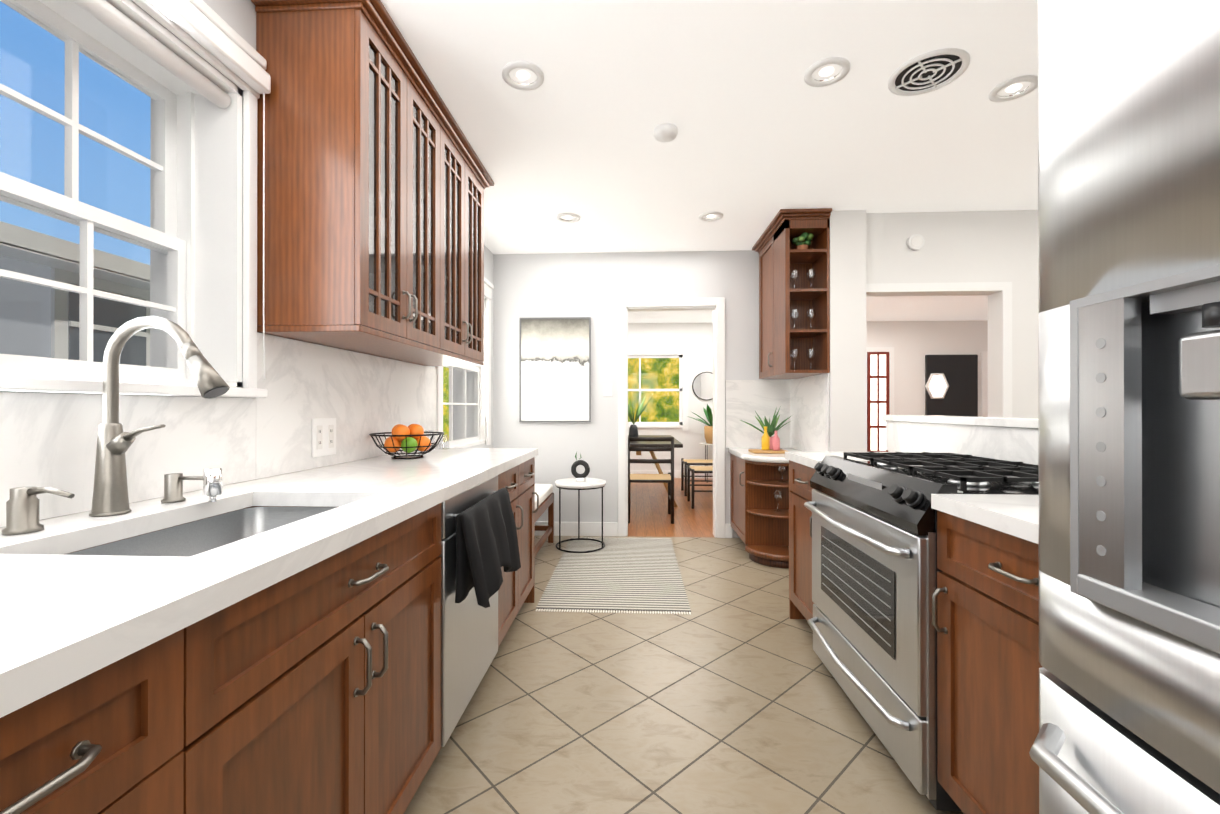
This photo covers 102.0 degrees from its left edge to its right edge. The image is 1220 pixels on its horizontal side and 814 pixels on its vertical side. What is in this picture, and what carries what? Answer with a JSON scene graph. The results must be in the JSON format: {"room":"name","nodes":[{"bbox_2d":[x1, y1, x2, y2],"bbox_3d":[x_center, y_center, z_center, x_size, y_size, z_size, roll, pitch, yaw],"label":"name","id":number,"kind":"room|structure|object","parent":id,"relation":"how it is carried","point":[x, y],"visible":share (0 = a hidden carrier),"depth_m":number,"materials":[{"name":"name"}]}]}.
{"room":"kitchen","nodes":[
{"label":"kitchen","id":0,"kind":"room"},
{"bbox_2d":[0,0,493,447],"bbox_3d":[-1.354,-0.121,1.637,0.300,2.551,5.984,0,0,3],"label":"wall","id":1,"kind":"structure","parent":0,"point":[238,17],"depth_m":1.62,"materials":[{"name":"grey paint"}]},
{"bbox_2d":[0,0,270,397],"bbox_3d":[-1.351,-0.602,0.951,0.365,1.140,1.454,0,0,3],"label":"double-hung window","id":2,"kind":"structure","parent":1,"relation":"in","point":[190,237],"depth_m":1.53,"materials":[{"name":"white wood"}]},
{"bbox_2d":[0,333,436,526],"bbox_3d":[-1.233,-0.005,0.914,0.011,0.494,4.532,0,0,3],"label":"backsplash","id":3,"kind":"structure","parent":1,"relation":"attached to","point":[48,439],"depth_m":1.56,"materials":[{"name":"white stone"}]},
{"bbox_2d":[312,418,335,457],"bbox_3d":[-1.167,0.122,2.024,0.008,0.155,0.155,0,0,3],"label":"electrical outlet plate","id":4,"kind":"object","parent":3,"relation":"attached to","point":[323,436],"visible":1,"depth_m":2.01,"materials":[{"name":"white plastic"}]},
{"bbox_2d":[251,0,446,355],"bbox_3d":[-1.000,-0.824,2.034,0.362,1.096,0.737,0,0,3],"label":"upper cabinet","id":5,"kind":"object","parent":1,"relation":"attached to","point":[378,180],"depth_m":1.67,"materials":[{"name":"brown wood"}]},
{"bbox_2d":[379,124,486,363],"bbox_3d":[-0.968,-0.822,2.661,0.362,1.096,0.738,0,0,3],"label":"upper cabinet","id":6,"kind":"object","parent":1,"relation":"attached to","point":[466,185],"depth_m":2.66,"materials":[{"name":"brown wood"}]},
{"bbox_2d":[435,277,493,447],"bbox_3d":[-1.222,-0.374,3.772,0.340,1.405,1.194,0,0,3],"label":"double-hung window","id":7,"kind":"structure","parent":1,"relation":"in","point":[469,404],"depth_m":4.25,"materials":[{"name":"white wood"}]},
{"bbox_2d":[493,250,791,537],"bbox_3d":[0.249,-0.115,4.493,3.217,2.551,0.120,0,0,3],"label":"wall","id":8,"kind":"structure","parent":0,"point":[595,287],"depth_m":4.45,"materials":[{"name":"grey paint"}]},
{"bbox_2d":[519,317,590,421],"bbox_3d":[-0.494,-0.334,4.454,0.642,0.939,0.030,0,0,3],"label":"picture","id":9,"kind":"object","parent":8,"relation":"attached to","point":[554,369],"visible":0.98,"depth_m":4.45,"materials":[{"name":"grey"}]},
{"bbox_2d":[535,521,617,536],"bbox_3d":[-0.480,1.098,4.456,1.103,0.125,0.019,0,0,3],"label":"baseboard","id":10,"kind":"structure","parent":8,"relation":"attached to","point":[588,529],"depth_m":4.44,"materials":[{"name":"white wood"}]},
{"bbox_2d":[618,298,724,537],"bbox_3d":[0.549,0.095,4.478,0.949,2.130,0.160,0,0,3],"label":"door frame","id":11,"kind":"structure","parent":8,"relation":"attached to","point":[715,305],"depth_m":4.42,"materials":[{"name":"white wood"}]},
{"bbox_2d":[628,478,713,536],"bbox_3d":[0.513,1.189,6.337,2.960,0.050,3.836,0,0,3],"label":"floor","id":12,"kind":"structure","parent":0,"point":[650,516],"depth_m":5.45,"materials":[{"name":"brown wood"}]},
{"bbox_2d":[628,437,673,523],"bbox_3d":[0.414,0.731,5.152,0.474,0.860,0.490,0,0,3],"label":"dining chair","id":13,"kind":"object","parent":12,"relation":"on","point":[668,478],"visible":0.9,"depth_m":4.93,"materials":[{"name":"black wood"}]},
{"bbox_2d":[628,435,682,507],"bbox_3d":[0.367,0.794,6.414,0.980,0.759,1.800,0,0,3],"label":"dining table","id":14,"kind":"object","parent":12,"relation":"on","point":[677,444],"visible":0.33,"depth_m":5.73,"materials":[{"name":"black wood"}]},
{"bbox_2d":[628,395,650,436],"bbox_3d":[0.336,0.117,5.983,0.345,0.592,0.358,0,0,3],"label":"potted plant","id":15,"kind":"object","parent":14,"relation":"on","point":[633,430],"visible":0.83,"depth_m":5.94,"materials":[{"name":"black"}]},
{"bbox_2d":[681,458,712,495],"bbox_3d":[1.229,0.735,6.671,0.490,0.860,0.474,0,0,3],"label":"dining chair","id":16,"kind":"object","parent":12,"relation":"on","point":[685,463],"visible":0.35,"depth_m":6.50,"materials":[{"name":"black wood"}]},
{"bbox_2d":[687,465,712,508],"bbox_3d":[1.189,0.733,5.872,0.490,0.860,0.474,0,0,3],"label":"dining chair","id":17,"kind":"object","parent":12,"relation":"on","point":[700,469],"visible":0.4,"depth_m":5.76,"materials":[{"name":"black wood"}]},
{"bbox_2d":[687,404,712,482],"bbox_3d":[1.529,0.539,7.691,0.677,1.257,0.729,0,0,3],"label":"potted plant","id":18,"kind":"object","parent":12,"relation":"on","point":[708,432],"visible":0.56,"depth_m":7.63,"materials":[{"name":"green plant"}]},
{"bbox_2d":[404,536,963,813],"bbox_3d":[1.200,1.179,1.447,5.420,0.050,5.864,0,0,3],"label":"floor","id":19,"kind":"structure","parent":0,"point":[728,695],"depth_m":1.83,"materials":[{"name":"beige tile"}]},
{"bbox_2d":[0,604,239,813],"bbox_3d":[-0.914,0.717,0.487,0.687,0.869,0.488,0,0,3],"label":"base cabinet","id":20,"kind":"object","parent":19,"relation":"on","point":[158,731],"depth_m":0.60,"materials":[{"name":"brown wood"}]},
{"bbox_2d":[240,500,444,813],"bbox_3d":[-0.883,0.718,1.096,0.687,0.869,0.888,0,0,3],"label":"base cabinet","id":21,"kind":"object","parent":19,"relation":"on","point":[270,645],"depth_m":1.03,"materials":[{"name":"brown wood"}]},
{"bbox_2d":[0,448,537,723],"bbox_3d":[-0.888,0.262,0.798,0.707,0.040,4.344,0,0,3],"label":"countertop","id":22,"kind":"structure","parent":21,"relation":"on","point":[67,618],"depth_m":0.78,"materials":[{"name":"white stone"}]},
{"bbox_2d":[1,486,74,534],"bbox_3d":[-1.100,0.198,0.956,0.128,0.088,0.054,0,0,3],"label":"soap dispenser","id":23,"kind":"object","parent":22,"relation":"on","point":[22,510],"visible":1,"depth_m":0.95,"materials":[{"name":"silver metal"}]},
{"bbox_2d":[89,316,229,516],"bbox_3d":[-1.016,0.018,1.118,0.305,0.448,0.068,0,0,3],"label":"gooseneck faucet","id":24,"kind":"object","parent":22,"relation":"on","point":[115,441],"visible":1,"depth_m":1.11,"materials":[{"name":"silver metal"}]},
{"bbox_2d":[161,468,221,502],"bbox_3d":[-1.072,0.200,1.268,0.148,0.085,0.048,0,0,3],"label":"soap dispenser","id":25,"kind":"object","parent":22,"relation":"on","point":[211,478],"visible":1,"depth_m":1.26,"materials":[{"name":"silver metal"}]},
{"bbox_2d":[44,500,347,555],"bbox_3d":[-0.852,0.362,1.109,0.383,0.182,0.607,0,0,3],"label":"sink","id":26,"kind":"object","parent":22,"relation":"in","point":[185,535],"depth_m":1.26,"materials":[{"name":"silver metal"}]},
{"bbox_2d":[369,431,444,458],"bbox_3d":[-0.976,0.185,2.387,0.338,0.119,0.338,0,0,3],"label":"wire fruit basket","id":27,"kind":"object","parent":22,"relation":"on","point":[380,446],"visible":0.81,"depth_m":2.32,"materials":[{"name":"black metal"}]},
{"bbox_2d":[384,424,430,452],"bbox_3d":[-0.976,0.149,2.387,0.224,0.132,0.214,0,0,3],"label":"oranges","id":28,"kind":"object","parent":27,"relation":"in","point":[411,429],"visible":0.85,"depth_m":2.31,"materials":[{"name":"orange food"}]},
{"bbox_2d":[425,431,448,449],"bbox_3d":[-1.010,0.191,2.870,0.145,0.110,0.070,0,0,-30],"label":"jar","id":29,"kind":"object","parent":22,"relation":"on","point":[443,442],"depth_m":2.87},
{"bbox_2d":[452,472,503,646],"bbox_3d":[-0.846,0.720,1.844,0.687,0.869,0.729,0,0,3],"label":"base cabinet","id":30,"kind":"object","parent":19,"relation":"on","point":[500,478],"depth_m":2.21,"materials":[{"name":"brown wood"}]},
{"bbox_2d":[438,475,520,746],"bbox_3d":[-0.754,0.722,1.839,0.758,0.866,0.604,0,0,3],"label":"dishwasher","id":31,"kind":"object","parent":19,"relation":"on","point":[479,545],"visible":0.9,"depth_m":1.68,"materials":[{"name":"grey metal"}]},
{"bbox_2d":[455,487,520,608],"bbox_3d":[-0.429,0.501,1.813,0.106,0.329,0.534,0,0,3],"label":"towel","id":32,"kind":"object","parent":31,"relation":"hanging from","point":[486,540],"depth_m":1.70,"materials":[{"name":"black fabric"}]},
{"bbox_2d":[504,464,523,636],"bbox_3d":[-0.820,0.721,2.373,0.687,0.869,0.451,0,0,3],"label":"base cabinet","id":33,"kind":"object","parent":19,"relation":"on","point":[514,478],"depth_m":2.48,"materials":[{"name":"brown wood"}]},
{"bbox_2d":[524,460,535,602],"bbox_3d":[-0.802,0.722,2.716,0.687,0.869,0.478,0,0,3],"label":"base cabinet","id":34,"kind":"object","parent":19,"relation":"on","point":[529,469],"depth_m":2.84,"materials":[{"name":"brown wood"}]},
{"bbox_2d":[535,493,553,555],"bbox_3d":[-0.798,0.948,3.648,0.570,0.420,1.260,0,0,3],"label":"bench","id":35,"kind":"object","parent":19,"relation":"on","point":[546,503],"visible":0.1,"depth_m":4.13,"materials":[{"name":"brown wood"}]},
{"bbox_2d":[535,484,552,508],"bbox_3d":[-0.798,0.698,3.648,0.560,0.079,1.250,0,0,3],"label":"bench cushion","id":36,"kind":"object","parent":35,"relation":"on","point":[544,491],"visible":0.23,"depth_m":3.95,"materials":[{"name":"white fabric"}]},
{"bbox_2d":[536,537,690,614],"bbox_3d":[0.055,1.154,3.575,0.880,0.008,1.600,0,0,3],"label":"striped runner rug","id":37,"kind":"object","parent":19,"relation":"on","point":[628,574],"visible":0.96,"depth_m":3.29,"materials":[{"name":"beige fabric"}]},
{"bbox_2d":[555,478,605,552],"bbox_3d":[-0.245,0.882,4.091,0.420,0.536,0.420,0,0,3],"label":"round side table","id":38,"kind":"object","parent":37,"relation":"on","point":[586,484],"visible":0.96,"depth_m":3.98,"materials":[{"name":"stone"}]},
{"bbox_2d":[571,452,589,481],"bbox_3d":[-0.245,0.491,4.092,0.156,0.244,0.084,0,0,3],"label":"ring sculpture","id":39,"kind":"object","parent":38,"relation":"on","point":[578,476],"visible":1,"depth_m":4.07,"materials":[{"name":"black ceramic"}]},
{"bbox_2d":[728,448,804,568],"bbox_3d":[1.294,0.759,3.935,0.569,0.800,0.881,0,0,3],"label":"shelf","id":40,"kind":"object","parent":19,"relation":"on","point":[759,525],"visible":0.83,"depth_m":3.78,"materials":[{"name":"brown wood"}]},
{"bbox_2d":[740,406,791,448],"bbox_3d":[1.320,0.175,4.148,0.474,0.366,0.370,0,0,3],"label":"agave","id":41,"kind":"object","parent":40,"relation":"on","point":[771,429],"visible":0.69,"depth_m":4.10,"materials":[{"name":"green plant"}]},
{"bbox_2d":[748,449,785,453],"bbox_3d":[1.247,0.349,3.893,0.270,0.018,0.190,0,0,3],"label":"wood tray","id":42,"kind":"object","parent":40,"relation":"on","point":[771,451],"visible":0.81,"depth_m":3.80,"materials":[{"name":"brown wood"}]},
{"bbox_2d":[762,426,769,449],"bbox_3d":[1.233,0.247,3.918,0.064,0.185,0.064,0,0,3],"label":"bottle","id":43,"kind":"object","parent":42,"relation":"on","point":[765,441],"visible":1,"depth_m":3.90,"materials":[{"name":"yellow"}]},
{"bbox_2d":[772,431,779,450],"bbox_3d":[1.301,0.262,3.875,0.060,0.155,0.060,0,0,3],"label":"bottle","id":44,"kind":"object","parent":42,"relation":"on","point":[775,442],"visible":1,"depth_m":3.85,"materials":[{"name":"pink"}]},
{"bbox_2d":[773,466,785,511],"bbox_3d":[1.267,0.609,3.686,0.100,0.340,0.070,0,0,3],"label":"glassware","id":45,"kind":"object","parent":40,"relation":"in","point":[779,491],"visible":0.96,"depth_m":3.69,"materials":[{"name":"clear glass"}]},
{"bbox_2d":[787,459,814,620],"bbox_3d":[1.266,0.721,2.470,0.588,0.869,0.464,0,0,3],"label":"base cabinet","id":46,"kind":"object","parent":19,"relation":"on","point":[801,603],"depth_m":2.55,"materials":[{"name":"brown wood"}]},
{"bbox_2d":[785,451,895,470],"bbox_3d":[1.259,0.266,2.482,0.603,0.040,0.486,0,0,3],"label":"countertop","id":47,"kind":"structure","parent":46,"relation":"on","point":[807,459],"depth_m":2.51,"materials":[{"name":"white stone"}]},
{"bbox_2d":[804,452,1038,810],"bbox_3d":[1.169,0.676,1.808,0.711,0.956,0.860,0,0,3],"label":"gas range","id":48,"kind":"object","parent":19,"relation":"on","point":[875,569],"visible":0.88,"depth_m":1.60,"materials":[{"name":"grey metal"}]},
{"bbox_2d":[932,511,1042,813],"bbox_3d":[1.196,0.718,1.079,0.588,0.869,0.586,0,0,3],"label":"base cabinet","id":49,"kind":"object","parent":19,"relation":"on","point":[985,609],"depth_m":1.20,"materials":[{"name":"brown wood"}]},
{"bbox_2d":[931,494,1038,546],"bbox_3d":[1.189,0.263,1.080,0.603,0.040,0.586,0,0,3],"label":"countertop","id":50,"kind":"structure","parent":49,"relation":"on","point":[1017,516],"depth_m":1.21,"materials":[{"name":"white stone"}]},
{"bbox_2d":[1029,0,1219,813],"bbox_3d":[1.037,0.241,0.284,0.989,1.820,0.980,0,0,3],"label":"refrigerator","id":51,"kind":"object","parent":19,"relation":"on","point":[1129,356],"visible":1,"depth_m":0.62,"materials":[{"name":"grey metal"}]},
{"bbox_2d":[381,0,1037,322],"bbox_3d":[2.794,-1.433,3.293,8.420,0.080,9.700,0,0,3],"label":"ceiling","id":52,"kind":"structure","parent":0,"point":[766,133],"depth_m":2.38,"materials":[{"name":"paint"}]},
{"bbox_2d":[502,61,543,90],"bbox_3d":[-0.365,-1.399,2.079,0.176,0.031,0.176,0,0,3],"label":"recessed light","id":53,"kind":"object","parent":52,"relation":"in","point":[521,75],"visible":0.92,"depth_m":2.07,"materials":[{"name":"white"}]},
{"bbox_2d":[556,213,579,222],"bbox_3d":[-0.306,-1.396,3.628,0.176,0.031,0.176,0,0,3],"label":"recessed light","id":54,"kind":"object","parent":52,"relation":"in","point":[567,216],"visible":0.88,"depth_m":3.61,"materials":[{"name":"white"}]},
{"bbox_2d":[653,123,677,142],"bbox_3d":[0.280,-1.376,2.488,0.124,0.036,0.124,0,0,3],"label":"smoke detector","id":55,"kind":"object","parent":52,"relation":"attached to","point":[665,132],"visible":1,"depth_m":2.46,"materials":[{"name":"white plastic"}]},
{"bbox_2d":[699,211,722,221],"bbox_3d":[0.736,-1.396,3.606,0.176,0.031,0.176,0,0,3],"label":"recessed light","id":56,"kind":"object","parent":52,"relation":"in","point":[719,217],"visible":0.94,"depth_m":3.59,"materials":[{"name":"white"}]},
{"bbox_2d":[804,57,849,86],"bbox_3d":[0.901,-1.399,2.056,0.176,0.031,0.176,0,0,3],"label":"recessed light","id":57,"kind":"object","parent":52,"relation":"in","point":[842,62],"visible":0.83,"depth_m":2.05,"materials":[{"name":"white"}]},
{"bbox_2d":[888,48,969,95],"bbox_3d":[1.326,-1.389,2.065,0.290,0.012,0.290,0,0,3],"label":"ceiling vent","id":58,"kind":"object","parent":52,"relation":"in","point":[929,69],"visible":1,"depth_m":2.05,"materials":[{"name":"white"}]},
{"bbox_2d":[988,75,1037,101],"bbox_3d":[1.766,-1.399,2.163,0.176,0.031,0.176,0,0,3],"label":"recessed light","id":59,"kind":"object","parent":52,"relation":"in","point":[993,96],"visible":0.88,"depth_m":2.15,"materials":[{"name":"white"}]},
{"bbox_2d":[628,320,987,469],"bbox_3d":[3.244,-0.108,8.084,8.240,2.551,0.120,0,0,3],"label":"wall","id":60,"kind":"structure","parent":0,"point":[913,343],"depth_m":7.97,"materials":[{"name":"white paint"}]},
{"bbox_2d":[628,349,687,430],"bbox_3d":[0.495,-0.282,8.177,1.580,1.340,0.110,0,0,3],"label":"dining room window","id":61,"kind":"structure","parent":60,"relation":"in","point":[654,353],"depth_m":8.15,"materials":[{"name":"white wood"}]},
{"bbox_2d":[630,470,712,477],"bbox_3d":[0.544,1.105,8.148,2.838,0.125,0.015,0,0,3],"label":"baseboard","id":62,"kind":"structure","parent":60,"relation":"attached to","point":[677,473],"depth_m":8.12,"materials":[{"name":"white wood"}]},
{"bbox_2d":[692,372,712,399],"bbox_3d":[1.582,-0.342,8.095,0.470,0.470,0.022,0,0,3],"label":"round mirror","id":63,"kind":"object","parent":60,"relation":"attached to","point":[702,385],"visible":0.71,"depth_m":8.09,"materials":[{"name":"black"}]},
{"bbox_2d":[866,347,893,451],"bbox_3d":[4.308,0.102,7.949,0.500,2.130,0.040,0,0,3],"label":"doors","id":64,"kind":"structure","parent":60,"relation":"in","point":[879,382],"depth_m":7.94,"materials":[{"name":"red wood"}]},
{"bbox_2d":[925,351,987,416],"bbox_3d":[5.781,0.142,7.855,1.509,2.050,0.082,0,0,3],"label":"door","id":65,"kind":"structure","parent":60,"relation":"attached to","point":[951,385],"depth_m":7.86,"materials":[{"name":"black"}]},
{"bbox_2d":[792,210,865,451],"bbox_3d":[1.706,-0.117,3.928,0.250,2.551,0.864,0,0,3],"label":"wall","id":66,"kind":"structure","parent":0,"point":[847,403],"depth_m":3.50,"materials":[{"name":"white paint"}]},
{"bbox_2d":[725,373,828,451],"bbox_3d":[1.290,0.059,3.948,0.575,0.597,0.856,0,0,3],"label":"backsplash","id":67,"kind":"structure","parent":66,"relation":"attached to","point":[804,402],"depth_m":4.35,"materials":[{"name":"white stone"}]},
{"bbox_2d":[752,208,831,378],"bbox_3d":[1.396,-0.816,3.888,0.359,1.149,0.850,0,0,3],"label":"upper cabinet","id":68,"kind":"object","parent":66,"relation":"attached to","point":[781,297],"visible":0.96,"depth_m":3.69,"materials":[{"name":"brown wood"}]},
{"bbox_2d":[790,349,798,369],"bbox_3d":[1.355,-0.343,3.633,0.066,0.160,0.066,0,0,-12],"label":"glass","id":69,"kind":"object","parent":68,"relation":"in","point":[795,358],"depth_m":3.63,"materials":[{"name":"clear glass"}]},
{"bbox_2d":[790,270,798,287],"bbox_3d":[1.355,-0.923,3.635,0.066,0.160,0.066,0,0,-12],"label":"glass","id":70,"kind":"object","parent":68,"relation":"in","point":[792,273],"depth_m":3.62,"materials":[{"name":"clear glass"}]},
{"bbox_2d":[790,310,798,325],"bbox_3d":[1.355,-0.633,3.634,0.066,0.160,0.066,0,0,-12],"label":"glass","id":71,"kind":"object","parent":68,"relation":"in","point":[791,312],"depth_m":3.63,"materials":[{"name":"clear glass"}]},
{"bbox_2d":[792,232,813,248],"bbox_3d":[1.420,-1.196,3.634,0.150,0.146,0.126,0,0,3],"label":"potted plant","id":72,"kind":"object","parent":68,"relation":"in","point":[799,242],"visible":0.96,"depth_m":3.61,"materials":[{"name":"green plant"}]},
{"bbox_2d":[806,309,815,327],"bbox_3d":[1.475,-0.633,3.628,0.066,0.160,0.066,0,0,-12],"label":"glass","id":73,"kind":"object","parent":68,"relation":"in","point":[811,309],"depth_m":3.63,"materials":[{"name":"clear glass"}]},
{"bbox_2d":[806,349,815,369],"bbox_3d":[1.475,-0.343,3.627,0.066,0.160,0.066,0,0,-12],"label":"glass","id":74,"kind":"object","parent":68,"relation":"in","point":[808,349],"depth_m":3.63,"materials":[{"name":"clear glass"}]},
{"bbox_2d":[806,269,815,287],"bbox_3d":[1.475,-0.923,3.629,0.066,0.160,0.066,0,0,-12],"label":"glass","id":75,"kind":"object","parent":68,"relation":"in","point":[813,269],"depth_m":3.63,"materials":[{"name":"clear glass"}]},
{"bbox_2d":[866,210,1037,417],"bbox_3d":[4.414,-0.117,3.490,5.203,2.551,0.140,0,0,3],"label":"wall","id":76,"kind":"structure","parent":0,"point":[980,246],"depth_m":3.52,"materials":[{"name":"white paint"}]},
{"bbox_2d":[907,234,924,250],"bbox_3d":[2.174,-1.172,3.516,0.110,0.110,0.034,0,0,3],"label":"smoke detector","id":77,"kind":"object","parent":76,"relation":"attached to","point":[915,242],"visible":1,"depth_m":3.50,"materials":[{"name":"white plastic"}]},
{"bbox_2d":[866,282,1011,416],"bbox_3d":[2.300,0.138,3.517,1.070,2.040,0.015,0,0,3],"label":"door frame","id":78,"kind":"structure","parent":76,"relation":"attached to","point":[1005,288],"depth_m":3.49,"materials":[{"name":"white"}]},
{"bbox_2d":[882,415,1038,464],"bbox_3d":[1.601,0.598,1.787,0.172,1.112,2.120,0,0,3],"label":"wall","id":79,"kind":"structure","parent":0,"point":[1014,439],"depth_m":2.14,"materials":[{"name":"white paint"}]},
{"label":"outside","id":80,"kind":"structure","parent":0,"visible":0},
{"bbox_2d":[443,358,678,440],"bbox_3d":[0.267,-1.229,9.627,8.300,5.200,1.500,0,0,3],"label":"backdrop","id":81,"kind":"structure","parent":80,"point":[671,397],"depth_m":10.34,"materials":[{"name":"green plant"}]},
{"bbox_3d":[-15.062,1.434,15.644,28.480,0.100,50.000,0,0,3],"label":"ground","id":82,"kind":"structure","parent":80,"visible":0},
{"bbox_2d":[0,221,149,365],"bbox_3d":[-5.513,-0.281,4.157,3.300,3.280,7.600,0,0,3],"label":"neighbouring house","id":83,"kind":"structure","parent":82,"relation":"on","point":[40,269],"depth_m":3.70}
]}

